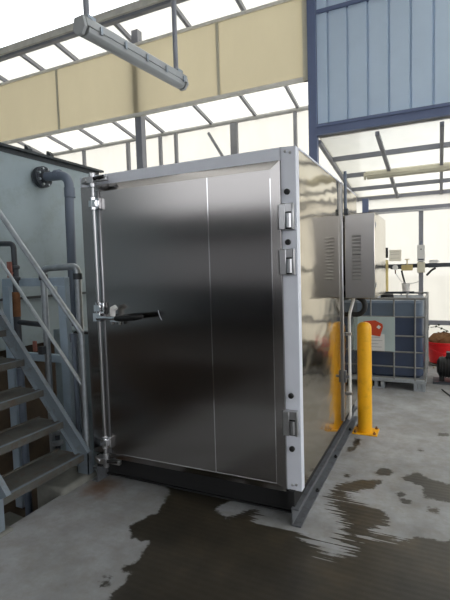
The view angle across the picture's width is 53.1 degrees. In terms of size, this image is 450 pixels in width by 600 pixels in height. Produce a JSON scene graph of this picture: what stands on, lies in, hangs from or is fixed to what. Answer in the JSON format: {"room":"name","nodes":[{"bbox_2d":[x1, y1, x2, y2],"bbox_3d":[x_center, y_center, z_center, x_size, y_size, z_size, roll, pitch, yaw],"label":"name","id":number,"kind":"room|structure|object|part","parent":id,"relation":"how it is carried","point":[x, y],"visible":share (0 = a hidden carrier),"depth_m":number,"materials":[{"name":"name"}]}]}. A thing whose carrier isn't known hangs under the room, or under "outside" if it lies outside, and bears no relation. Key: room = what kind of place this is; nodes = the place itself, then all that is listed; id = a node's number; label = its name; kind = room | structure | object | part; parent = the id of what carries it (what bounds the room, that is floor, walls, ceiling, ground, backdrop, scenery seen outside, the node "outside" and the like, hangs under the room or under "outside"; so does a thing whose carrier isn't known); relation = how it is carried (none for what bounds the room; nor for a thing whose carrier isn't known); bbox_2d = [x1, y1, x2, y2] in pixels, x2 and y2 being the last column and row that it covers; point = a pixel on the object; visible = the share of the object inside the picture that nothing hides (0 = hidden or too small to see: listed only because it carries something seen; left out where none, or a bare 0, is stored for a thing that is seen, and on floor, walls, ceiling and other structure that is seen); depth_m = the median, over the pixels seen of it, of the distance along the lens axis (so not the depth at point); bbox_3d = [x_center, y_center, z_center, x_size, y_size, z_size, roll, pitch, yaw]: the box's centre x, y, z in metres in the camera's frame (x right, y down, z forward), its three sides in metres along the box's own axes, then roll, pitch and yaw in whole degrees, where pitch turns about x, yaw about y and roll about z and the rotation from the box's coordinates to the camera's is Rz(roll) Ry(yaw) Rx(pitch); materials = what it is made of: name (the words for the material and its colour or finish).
{"room":"industrial plant hall","nodes":[
{"label":"industrial plant hall","id":0,"kind":"room"},
{"bbox_2d":[4,487,37,516],"bbox_3d":[-3.471,2.132,3.888,4.800,0.080,6.700,0,4,25],"label":"floor","id":1,"kind":"structure","parent":0,"point":[11,506],"depth_m":4.38,"materials":[{"name":"concrete"}]},
{"bbox_2d":[4,512,23,525],"bbox_3d":[-1.661,1.895,3.338,0.438,0.360,0.495,0,4,25],"label":"concrete block","id":2,"kind":"object","parent":1,"relation":"on","point":[10,518],"visible":0.18,"depth_m":3.51,"materials":[{"name":"grey concrete"}]},
{"bbox_2d":[0,241,40,507],"bbox_3d":[-1.950,0.740,4.123,0.777,2.574,0.107,0,4,25],"label":"pipe","id":3,"kind":"object","parent":1,"relation":"on","point":[13,267],"visible":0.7,"depth_m":4.00,"materials":[{"name":"grey metal"}]},
{"bbox_3d":[-1.888,-0.269,3.986,0.050,0.140,0.065,0,4,25],"label":"valve handle","id":4,"kind":"part","parent":3,"relation":"part of","materials":[{"name":"metal"}]},
{"bbox_2d":[16,368,33,515],"bbox_3d":[-1.665,1.315,3.831,0.068,1.450,0.282,-5,5,-43],"label":"pipe","id":5,"kind":"object","parent":1,"relation":"on","point":[20,374],"visible":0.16,"depth_m":3.89,"materials":[{"name":"grey metal"}]},
{"bbox_2d":[2,277,76,507],"bbox_3d":[-1.701,0.907,4.164,0.790,2.220,0.060,0,4,25],"label":"frame","id":6,"kind":"object","parent":1,"relation":"on","point":[62,283],"visible":0.61,"depth_m":4.00,"materials":[{"name":"paint"}]},
{"bbox_3d":[-1.733,-0.163,4.091,0.790,0.075,0.060,0,4,25],"label":"rail","id":7,"kind":"part","parent":6,"relation":"part of","materials":[{"name":"grey metal"}]},
{"bbox_3d":[-1.713,0.523,4.138,0.610,0.070,0.050,0,4,25],"label":"cross rail","id":8,"kind":"part","parent":6,"relation":"part of","materials":[{"name":"grey metal"}]},
{"bbox_2d":[52,419,62,449],"bbox_3d":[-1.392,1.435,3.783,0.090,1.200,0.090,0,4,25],"label":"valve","id":9,"kind":"object","parent":1,"relation":"on","point":[57,442],"visible":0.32,"depth_m":3.74,"materials":[{"name":"grey metal"}]},
{"bbox_2d":[39,263,89,451],"bbox_3d":[-1.367,0.858,3.890,0.466,2.336,0.076,0,4,25],"label":"loop","id":10,"kind":"object","parent":1,"relation":"on","point":[77,275],"visible":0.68,"depth_m":3.85,"materials":[{"name":"grey metal"}]},
{"bbox_2d":[33,341,45,354],"bbox_3d":[-1.603,0.411,3.890,0.080,0.120,0.075,0,4,25],"label":"valve","id":11,"kind":"object","parent":10,"relation":"attached to","point":[41,349],"visible":1,"depth_m":3.87,"materials":[{"name":"red metal"}]},
{"bbox_3d":[-1.636,0.398,3.874,0.035,0.090,0.020,0,4,25],"label":"lever","id":12,"kind":"part","parent":11,"relation":"part of","materials":[{"name":"red metal"}]},
{"bbox_2d":[73,273,82,279],"bbox_3d":[-1.222,-0.196,3.733,0.076,0.050,0.076,0,4,25],"label":"socket","id":13,"kind":"object","parent":10,"relation":"attached to","point":[76,276],"depth_m":3.70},
{"bbox_2d":[53,326,98,471],"bbox_3d":[-1.219,1.131,4.481,0.950,1.700,0.250,0,4,25],"label":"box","id":14,"kind":"object","parent":1,"relation":"on","point":[58,366],"visible":0.09,"depth_m":4.41,"materials":[{"name":"grey metal"}]},
{"bbox_2d":[70,331,87,435],"bbox_3d":[-1.056,1.138,3.659,0.339,1.791,0.058,-1,4,11],"label":"pipe","id":15,"kind":"object","parent":1,"relation":"on","point":[73,336],"visible":0.56,"depth_m":3.64,"materials":[{"name":"grey metal"}]},
{"bbox_2d":[0,341,56,475],"bbox_3d":[-4.034,1.346,4.119,2.580,1.488,5.450,0,4,25],"label":"wall","id":16,"kind":"structure","parent":0,"point":[39,447],"depth_m":5.04,"materials":[{"name":"concrete"}]},
{"bbox_2d":[0,142,103,350],"bbox_3d":[-4.039,-0.467,4.004,2.860,2.140,5.610,0,4,25],"label":"storage tank","id":17,"kind":"object","parent":16,"relation":"on","point":[36,214],"visible":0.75,"depth_m":4.94,"materials":[{"name":"grey metal"}]},
{"bbox_2d":[32,166,76,325],"bbox_3d":[-1.786,0.247,4.972,0.498,3.430,0.230,0,4,25],"label":"pipe","id":18,"kind":"object","parent":17,"relation":"attached to","point":[42,177],"visible":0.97,"depth_m":4.80,"materials":[{"name":"grey metal"}]},
{"bbox_2d":[0,0,307,143],"bbox_3d":[-2.785,-3.998,7.274,8.490,2.560,0.060,0,4,25],"label":"wall","id":19,"kind":"structure","parent":0,"point":[263,47],"depth_m":6.38,"materials":[{"name":"beige paint"}]},
{"bbox_3d":[-2.800,-3.739,7.302,8.440,0.040,0.040,0,4,25],"label":"rail","id":20,"kind":"part","parent":19,"relation":"part of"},
{"bbox_3d":[-2.748,-2.747,7.360,8.490,0.050,0.040,0,4,25],"label":"rail","id":21,"kind":"part","parent":19,"relation":"part of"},
{"bbox_3d":[0.970,-3.986,5.484,0.070,2.560,0.060,0,4,25],"label":"post","id":22,"kind":"part","parent":19,"relation":"part of","materials":[{"name":"grey metal"}]},
{"bbox_2d":[0,0,307,153],"bbox_3d":[-2.177,-3.824,8.537,8.700,0.698,3.182,0,4,25],"label":"roof","id":23,"kind":"structure","parent":0,"point":[189,13],"depth_m":8.11,"materials":[{"name":"white plastic"}]},
{"bbox_2d":[0,0,188,61],"bbox_3d":[-3.341,-4.071,7.255,7.700,0.100,0.100,0,4,25],"label":"trim","id":24,"kind":"structure","parent":23,"relation":"attached to","point":[139,4],"depth_m":6.72,"materials":[{"name":"grey metal"}]},
{"bbox_2d":[0,364,449,599],"bbox_3d":[4.339,0.798,9.107,120.000,0.001,100.000,0,4,25],"label":"floor","id":25,"kind":"structure","parent":0,"point":[377,527],"depth_m":2.62,"materials":[{"name":"concrete"}]},
{"bbox_2d":[0,525,12,537],"bbox_3d":[-1.446,1.550,2.718,0.260,0.320,0.220,0,4,25],"label":"footing","id":26,"kind":"object","parent":25,"relation":"on","point":[8,529],"visible":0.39,"depth_m":2.71,"materials":[{"name":"concrete"}]},
{"bbox_2d":[37,466,96,508],"bbox_3d":[-1.169,1.535,3.374,0.275,0.445,0.360,0,4,25],"label":"footing","id":27,"kind":"object","parent":25,"relation":"on","point":[69,480],"visible":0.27,"depth_m":3.25,"materials":[{"name":"concrete"}]},
{"bbox_2d":[0,209,93,532],"bbox_3d":[-1.884,-0.042,3.262,1.551,2.806,0.840,0,4,25],"label":"stairs","id":28,"kind":"structure","parent":27,"relation":"on","point":[21,480],"depth_m":3.36,"materials":[{"name":"metal"}]},
{"bbox_3d":[-1.730,-0.204,3.608,1.441,1.701,0.028,0,4,25],"label":"rail","id":29,"kind":"part","parent":28,"relation":"part of","materials":[{"name":"grey metal"}]},
{"bbox_3d":[-1.733,-0.606,3.576,1.471,1.733,0.042,0,4,25],"label":"handrail","id":30,"kind":"part","parent":28,"relation":"part of","materials":[{"name":"grey metal"}]},
{"bbox_3d":[-1.049,0.704,3.358,0.040,0.925,0.040,0,4,25],"label":"rail post","id":31,"kind":"part","parent":28,"relation":"part of","materials":[{"name":"grey metal"}]},
{"bbox_2d":[131,29,146,168],"bbox_3d":[-1.239,-1.439,6.849,0.110,5.102,0.110,0,4,25],"label":"column","id":32,"kind":"structure","parent":25,"relation":"on","point":[136,35],"depth_m":6.73,"materials":[{"name":"grey metal"}]},
{"bbox_2d":[80,146,357,527],"bbox_3d":[0.148,0.161,3.840,1.664,2.243,2.244,0,4,25],"label":"chamber","id":33,"kind":"object","parent":25,"relation":"on","point":[218,308],"visible":1,"depth_m":2.91,"materials":[{"name":"silver metal"}]},
{"bbox_3d":[-0.864,-0.837,3.075,0.082,0.032,0.026,0,4,21],"label":"cam lever","id":34,"kind":"part","parent":33,"relation":"part of","materials":[{"name":"black metal"}]},
{"bbox_3d":[-0.890,0.170,3.188,0.022,2.035,0.023,0,4,25],"label":"latch rod","id":35,"kind":"part","parent":33,"relation":"part of","materials":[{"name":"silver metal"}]},
{"bbox_3d":[-0.512,1.217,4.306,0.056,0.112,2.130,0,4,25],"label":"skid rail","id":36,"kind":"part","parent":33,"relation":"part of","materials":[{"name":"grey metal"}]},
{"bbox_3d":[-0.826,0.133,3.134,0.232,0.080,0.088,0,4,25],"label":"handle","id":37,"kind":"part","parent":33,"relation":"part of","materials":[{"name":"silver metal"}]},
{"bbox_3d":[-0.805,1.153,3.212,0.082,0.032,0.026,0,4,21],"label":"cam lever","id":38,"kind":"part","parent":33,"relation":"part of","materials":[{"name":"black metal"}]},
{"bbox_3d":[-0.764,0.073,3.096,0.066,0.081,0.044,0,4,25],"label":"release knob","id":39,"kind":"part","parent":33,"relation":"part of","materials":[{"name":"white plastic"}]},
{"bbox_3d":[-0.268,0.176,2.945,1.353,1.970,0.044,0,4,25],"label":"door","id":40,"kind":"part","parent":33,"relation":"part of","materials":[{"name":"silver metal"}]},
{"bbox_3d":[0.715,0.086,3.232,0.006,2.013,1.210,0,4,25],"label":"panel","id":41,"kind":"part","parent":33,"relation":"part of","materials":[{"name":"silver metal"}]},
{"bbox_3d":[0.881,1.221,3.642,0.056,0.112,2.130,0,4,25],"label":"skid rail","id":42,"kind":"part","parent":33,"relation":"part of","materials":[{"name":"grey metal"}]},
{"bbox_2d":[343,171,348,214],"bbox_3d":[1.009,-0.890,3.756,0.036,0.360,0.040,0,4,25],"label":"cable conduit","id":43,"kind":"object","parent":33,"relation":"attached to","point":[345,210],"visible":1,"depth_m":3.75,"materials":[{"name":"grey metal"}]},
{"bbox_2d":[346,298,354,419],"bbox_3d":[1.113,0.524,3.966,0.083,1.098,0.047,0,4,25],"label":"drain pipe","id":44,"kind":"object","parent":33,"relation":"attached to","point":[349,333],"visible":0.98,"depth_m":3.95,"materials":[{"name":"white plastic"}]},
{"bbox_3d":[1.155,0.009,4.155,0.006,2.013,0.780,0,4,25],"label":"panel","id":45,"kind":"part","parent":33,"relation":"part of","materials":[{"name":"silver metal"}]},
{"bbox_2d":[343,212,385,298],"bbox_3d":[1.296,-0.398,4.130,0.265,0.714,0.834,0,4,25],"label":"upper cabinet","id":46,"kind":"object","parent":33,"relation":"attached to","point":[365,235],"visible":0.94,"depth_m":3.77,"materials":[{"name":"grey metal"}]},
{"bbox_2d":[351,298,367,316],"bbox_3d":[1.233,0.053,4.138,0.151,0.208,0.058,0,4,25],"label":"hose","id":47,"kind":"object","parent":46,"relation":"attached to","point":[363,310],"visible":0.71,"depth_m":4.11,"materials":[{"name":"rubber"}]},
{"bbox_3d":[1.126,-0.368,3.764,0.240,0.702,0.011,0,4,25],"label":"panel","id":48,"kind":"part","parent":46,"relation":"part of","materials":[{"name":"silver metal"}]},
{"bbox_2d":[306,0,318,163],"bbox_3d":[1.097,-2.171,5.574,0.100,6.600,0.100,0,4,25],"label":"column","id":49,"kind":"structure","parent":25,"relation":"on","point":[311,4],"depth_m":5.50,"materials":[{"name":"metal"}]},
{"bbox_2d":[316,0,449,135],"bbox_3d":[4.826,-3.730,3.666,8.264,3.450,0.160,0,4,25],"label":"cladding","id":50,"kind":"object","parent":49,"relation":"attached to","point":[380,63],"visible":1,"depth_m":5.19,"materials":[{"name":"blue metal"}]},
{"bbox_2d":[352,322,378,436],"bbox_3d":[1.296,0.714,4.152,0.220,1.030,0.190,0,4,25],"label":"bollard","id":51,"kind":"object","parent":25,"relation":"on","point":[364,330],"visible":1,"depth_m":4.10,"materials":[{"name":"yellow metal"}]},
{"bbox_3d":[1.288,0.708,4.152,0.128,1.018,0.128,0,4,25],"label":"post","id":52,"kind":"part","parent":51,"relation":"part of","materials":[{"name":"yellow metal"}]},
{"bbox_3d":[1.311,1.221,4.187,0.220,0.012,0.190,0,4,25],"label":"plate","id":53,"kind":"part","parent":51,"relation":"part of","materials":[{"name":"yellow metal"}]},
{"bbox_2d":[362,199,368,212],"bbox_3d":[2.550,-0.446,8.135,0.100,2.720,0.100,0,4,25],"label":"column","id":54,"kind":"structure","parent":25,"relation":"on","point":[365,202],"depth_m":8.01,"materials":[{"name":"metal"}]},
{"bbox_2d":[357,291,428,391],"bbox_3d":[2.201,0.474,6.109,1.009,1.186,1.214,0,4,25],"label":"tote","id":55,"kind":"object","parent":25,"relation":"on","point":[399,324],"visible":0.59,"depth_m":5.54,"materials":[{"name":"plastic"}]},
{"bbox_3d":[1.839,0.420,5.614,0.530,0.427,0.006,0,4,25],"label":"label plate","id":56,"kind":"part","parent":55,"relation":"part of","materials":[{"name":"white plastic"}]},
{"bbox_2d":[357,295,424,315],"bbox_3d":[2.193,0.077,6.088,0.920,0.220,1.110,0,4,25],"label":"bottle","id":57,"kind":"object","parent":55,"relation":"on","point":[379,307],"depth_m":5.57,"materials":[{"name":"plastic"}]},
{"bbox_2d":[372,311,424,377],"bbox_3d":[2.206,0.526,6.119,0.920,0.780,1.110,0,4,25],"label":"bottle","id":58,"kind":"object","parent":55,"relation":"on","point":[403,326],"depth_m":5.52,"materials":[{"name":"plastic"}]},
{"bbox_2d":[372,361,428,384],"bbox_3d":[2.219,0.945,6.148,1.000,0.050,1.190,0,4,25],"label":"tray","id":59,"kind":"object","parent":55,"relation":"on","point":[418,380],"depth_m":5.55,"materials":[{"name":"grey metal"}]},
{"bbox_2d":[402,283,409,290],"bbox_3d":[3.135,-0.201,7.796,0.150,0.185,0.185,0,4,25],"label":"pot","id":60,"kind":"object","parent":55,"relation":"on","point":[405,286],"visible":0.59,"depth_m":7.73,"materials":[{"name":"plastic"}]},
{"bbox_2d":[429,342,449,365],"bbox_3d":[3.300,0.799,6.812,0.524,0.375,0.547,0,4,25],"label":"bucket","id":61,"kind":"object","parent":25,"relation":"on","point":[436,350],"visible":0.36,"depth_m":6.67,"materials":[{"name":"plastic"}]},
{"bbox_2d":[429,332,449,342],"bbox_3d":[3.303,0.618,6.822,0.450,0.280,0.444,0,4,25],"label":"brown sacking","id":62,"kind":"object","parent":61,"relation":"in","point":[439,337],"visible":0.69,"depth_m":6.70,"materials":[{"name":"brown fabric"}]},
{"bbox_2d":[433,351,449,384],"bbox_3d":[2.983,0.868,5.771,0.575,0.400,0.286,0,4,25],"label":"motor","id":63,"kind":"object","parent":25,"relation":"on","point":[443,363],"visible":1,"depth_m":5.75,"materials":[{"name":"black metal"}]},
{"bbox_3d":[2.959,0.868,5.783,0.430,0.286,0.286,0,4,25],"label":"casing","id":64,"kind":"part","parent":63,"relation":"part of","materials":[{"name":"black metal"}]},
{"bbox_2d":[54,110,449,336],"bbox_3d":[2.260,-1.369,8.219,17.000,4.568,0.180,0,4,25],"label":"wall","id":65,"kind":"structure","parent":0,"point":[292,129],"depth_m":8.37,"materials":[{"name":"white paint"}]},
{"bbox_3d":[-3.311,-1.346,10.917,0.060,4.480,0.070,0,4,25],"label":"post","id":66,"kind":"part","parent":65,"relation":"part of","materials":[{"name":"grey metal"}]},
{"bbox_3d":[-2.137,-1.342,10.357,0.070,4.480,0.070,0,4,25],"label":"post","id":67,"kind":"part","parent":65,"relation":"part of","materials":[{"name":"grey metal"}]},
{"bbox_3d":[-1.352,-1.339,9.983,0.060,4.480,0.070,0,4,25],"label":"post","id":68,"kind":"part","parent":65,"relation":"part of","materials":[{"name":"grey metal"}]},
{"bbox_2d":[45,105,307,155],"bbox_3d":[-1.561,-3.603,9.889,8.650,0.090,0.090,0,4,25],"label":"trim","id":69,"kind":"structure","parent":65,"relation":"attached to","point":[301,108],"depth_m":9.42,"materials":[{"name":"grey metal"}]},
{"bbox_3d":[-0.991,-1.338,9.811,0.060,4.480,0.070,0,4,25],"label":"post","id":70,"kind":"part","parent":65,"relation":"part of","materials":[{"name":"grey metal"}]},
{"bbox_3d":[0.246,-1.334,9.221,0.150,4.480,0.070,0,4,25],"label":"post","id":71,"kind":"part","parent":65,"relation":"part of","materials":[{"name":"grey metal"}]},
{"bbox_3d":[1.392,-1.331,8.675,0.060,4.480,0.070,0,4,25],"label":"post","id":72,"kind":"part","parent":65,"relation":"part of","materials":[{"name":"grey metal"}]},
{"bbox_2d":[386,260,387,291],"bbox_3d":[2.874,-0.251,8.013,0.070,0.930,0.070,0,4,25],"label":"pipe","id":73,"kind":"object","parent":65,"relation":"attached to","point":[386,260],"visible":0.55,"depth_m":7.97,"materials":[{"name":"yellow metal"}]},
{"bbox_2d":[389,250,400,260],"bbox_3d":[3.015,-0.789,7.971,0.200,0.200,0.011,0,4,25],"label":"notice","id":74,"kind":"object","parent":65,"relation":"attached to","point":[394,255],"visible":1,"depth_m":7.97,"materials":[{"name":"paper"}]},
{"bbox_2d":[390,259,412,270],"bbox_3d":[3.082,-0.614,7.856,0.360,0.202,0.110,0,4,25],"label":"valve","id":75,"kind":"object","parent":65,"relation":"attached to","point":[406,267],"visible":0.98,"depth_m":7.78,"materials":[{"name":"metal"}]},
{"bbox_3d":[6.227,-1.579,6.370,8.250,0.065,0.050,0,4,25],"label":"rail","id":76,"kind":"part","parent":65,"relation":"part of","materials":[{"name":"grey metal"}]},
{"bbox_3d":[6.207,-1.528,6.329,8.250,0.030,0.050,0,4,25],"label":"rail","id":77,"kind":"part","parent":65,"relation":"part of","materials":[{"name":"grey metal"}]},
{"bbox_3d":[6.231,-0.589,6.445,8.300,0.070,0.040,0,4,25],"label":"rail","id":78,"kind":"part","parent":65,"relation":"part of","materials":[{"name":"grey metal"}]},
{"bbox_2d":[417,241,424,272],"bbox_3d":[3.346,-0.738,7.676,0.120,0.540,0.130,0,4,25],"label":"box","id":79,"kind":"object","parent":65,"relation":"attached to","point":[420,248],"visible":1,"depth_m":7.63,"materials":[{"name":"white plastic"}]},
{"bbox_3d":[3.398,-0.337,7.801,0.072,2.500,0.070,0,4,25],"label":"post","id":80,"kind":"part","parent":65,"relation":"part of","materials":[{"name":"grey metal"}]},
{"bbox_2d":[429,260,438,267],"bbox_3d":[3.545,-0.616,7.641,0.160,0.130,0.080,0,4,25],"label":"junction box","id":81,"kind":"object","parent":65,"relation":"attached to","point":[432,264],"visible":1,"depth_m":7.62,"materials":[{"name":"white plastic"}]},
{"bbox_3d":[6.261,0.399,6.513,8.300,0.080,0.040,0,4,25],"label":"rail","id":82,"kind":"part","parent":65,"relation":"part of","materials":[{"name":"grey metal"}]},
{"bbox_2d":[318,116,449,201],"bbox_3d":[5.513,-1.895,5.142,8.282,0.452,2.973,0,4,25],"label":"roof canopy","id":83,"kind":"object","parent":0,"point":[423,142],"visible":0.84,"depth_m":6.07,"materials":[{"name":"white plastic"}]},
{"bbox_2d":[364,162,449,179],"bbox_3d":[2.748,-1.854,6.427,1.470,0.118,0.114,0,4,25],"label":"lamp","id":84,"kind":"object","parent":83,"relation":"attached to","point":[430,168],"visible":1,"depth_m":6.44,"materials":[{"name":"beige paint"}]},
{"bbox_2d":[367,167,449,179],"bbox_3d":[2.748,-1.820,6.426,1.380,0.042,0.099,0,4,25],"label":"diffuser","id":85,"kind":"object","parent":84,"relation":"attached to","point":[422,170],"depth_m":6.45,"materials":[{"name":"beige paint"}]},
{"bbox_3d":[-1.891,-5.013,-0.514,17.000,0.080,12.200,0,4,25],"label":"ceiling","id":86,"kind":"structure","parent":0,"visible":0},
{"bbox_2d":[73,0,188,90],"bbox_3d":[-0.724,-3.554,3.422,0.132,3.440,1.186,1,5,31],"label":"lamp","id":87,"kind":"object","parent":86,"relation":"hanging from","point":[85,26],"visible":1,"depth_m":3.42,"materials":[{"name":"grey metal"}]},
{"bbox_3d":[-0.999,-3.580,2.980,0.042,3.310,0.042,0,4,25],"label":"hanging rod","id":88,"kind":"part","parent":87,"relation":"part of","materials":[{"name":"grey metal"}]},
{"bbox_2d":[80,27,184,88],"bbox_3d":[-0.680,-1.867,3.541,0.109,0.048,1.096,1,5,31],"label":"diffuser","id":89,"kind":"object","parent":87,"relation":"attached to","point":[95,35],"depth_m":3.43,"materials":[{"name":"grey plastic"}]},
{"bbox_3d":[-0.478,-3.655,3.837,0.042,3.310,0.042,0,4,25],"label":"hanging rod","id":90,"kind":"part","parent":87,"relation":"part of","materials":[{"name":"grey metal"}]}
]}

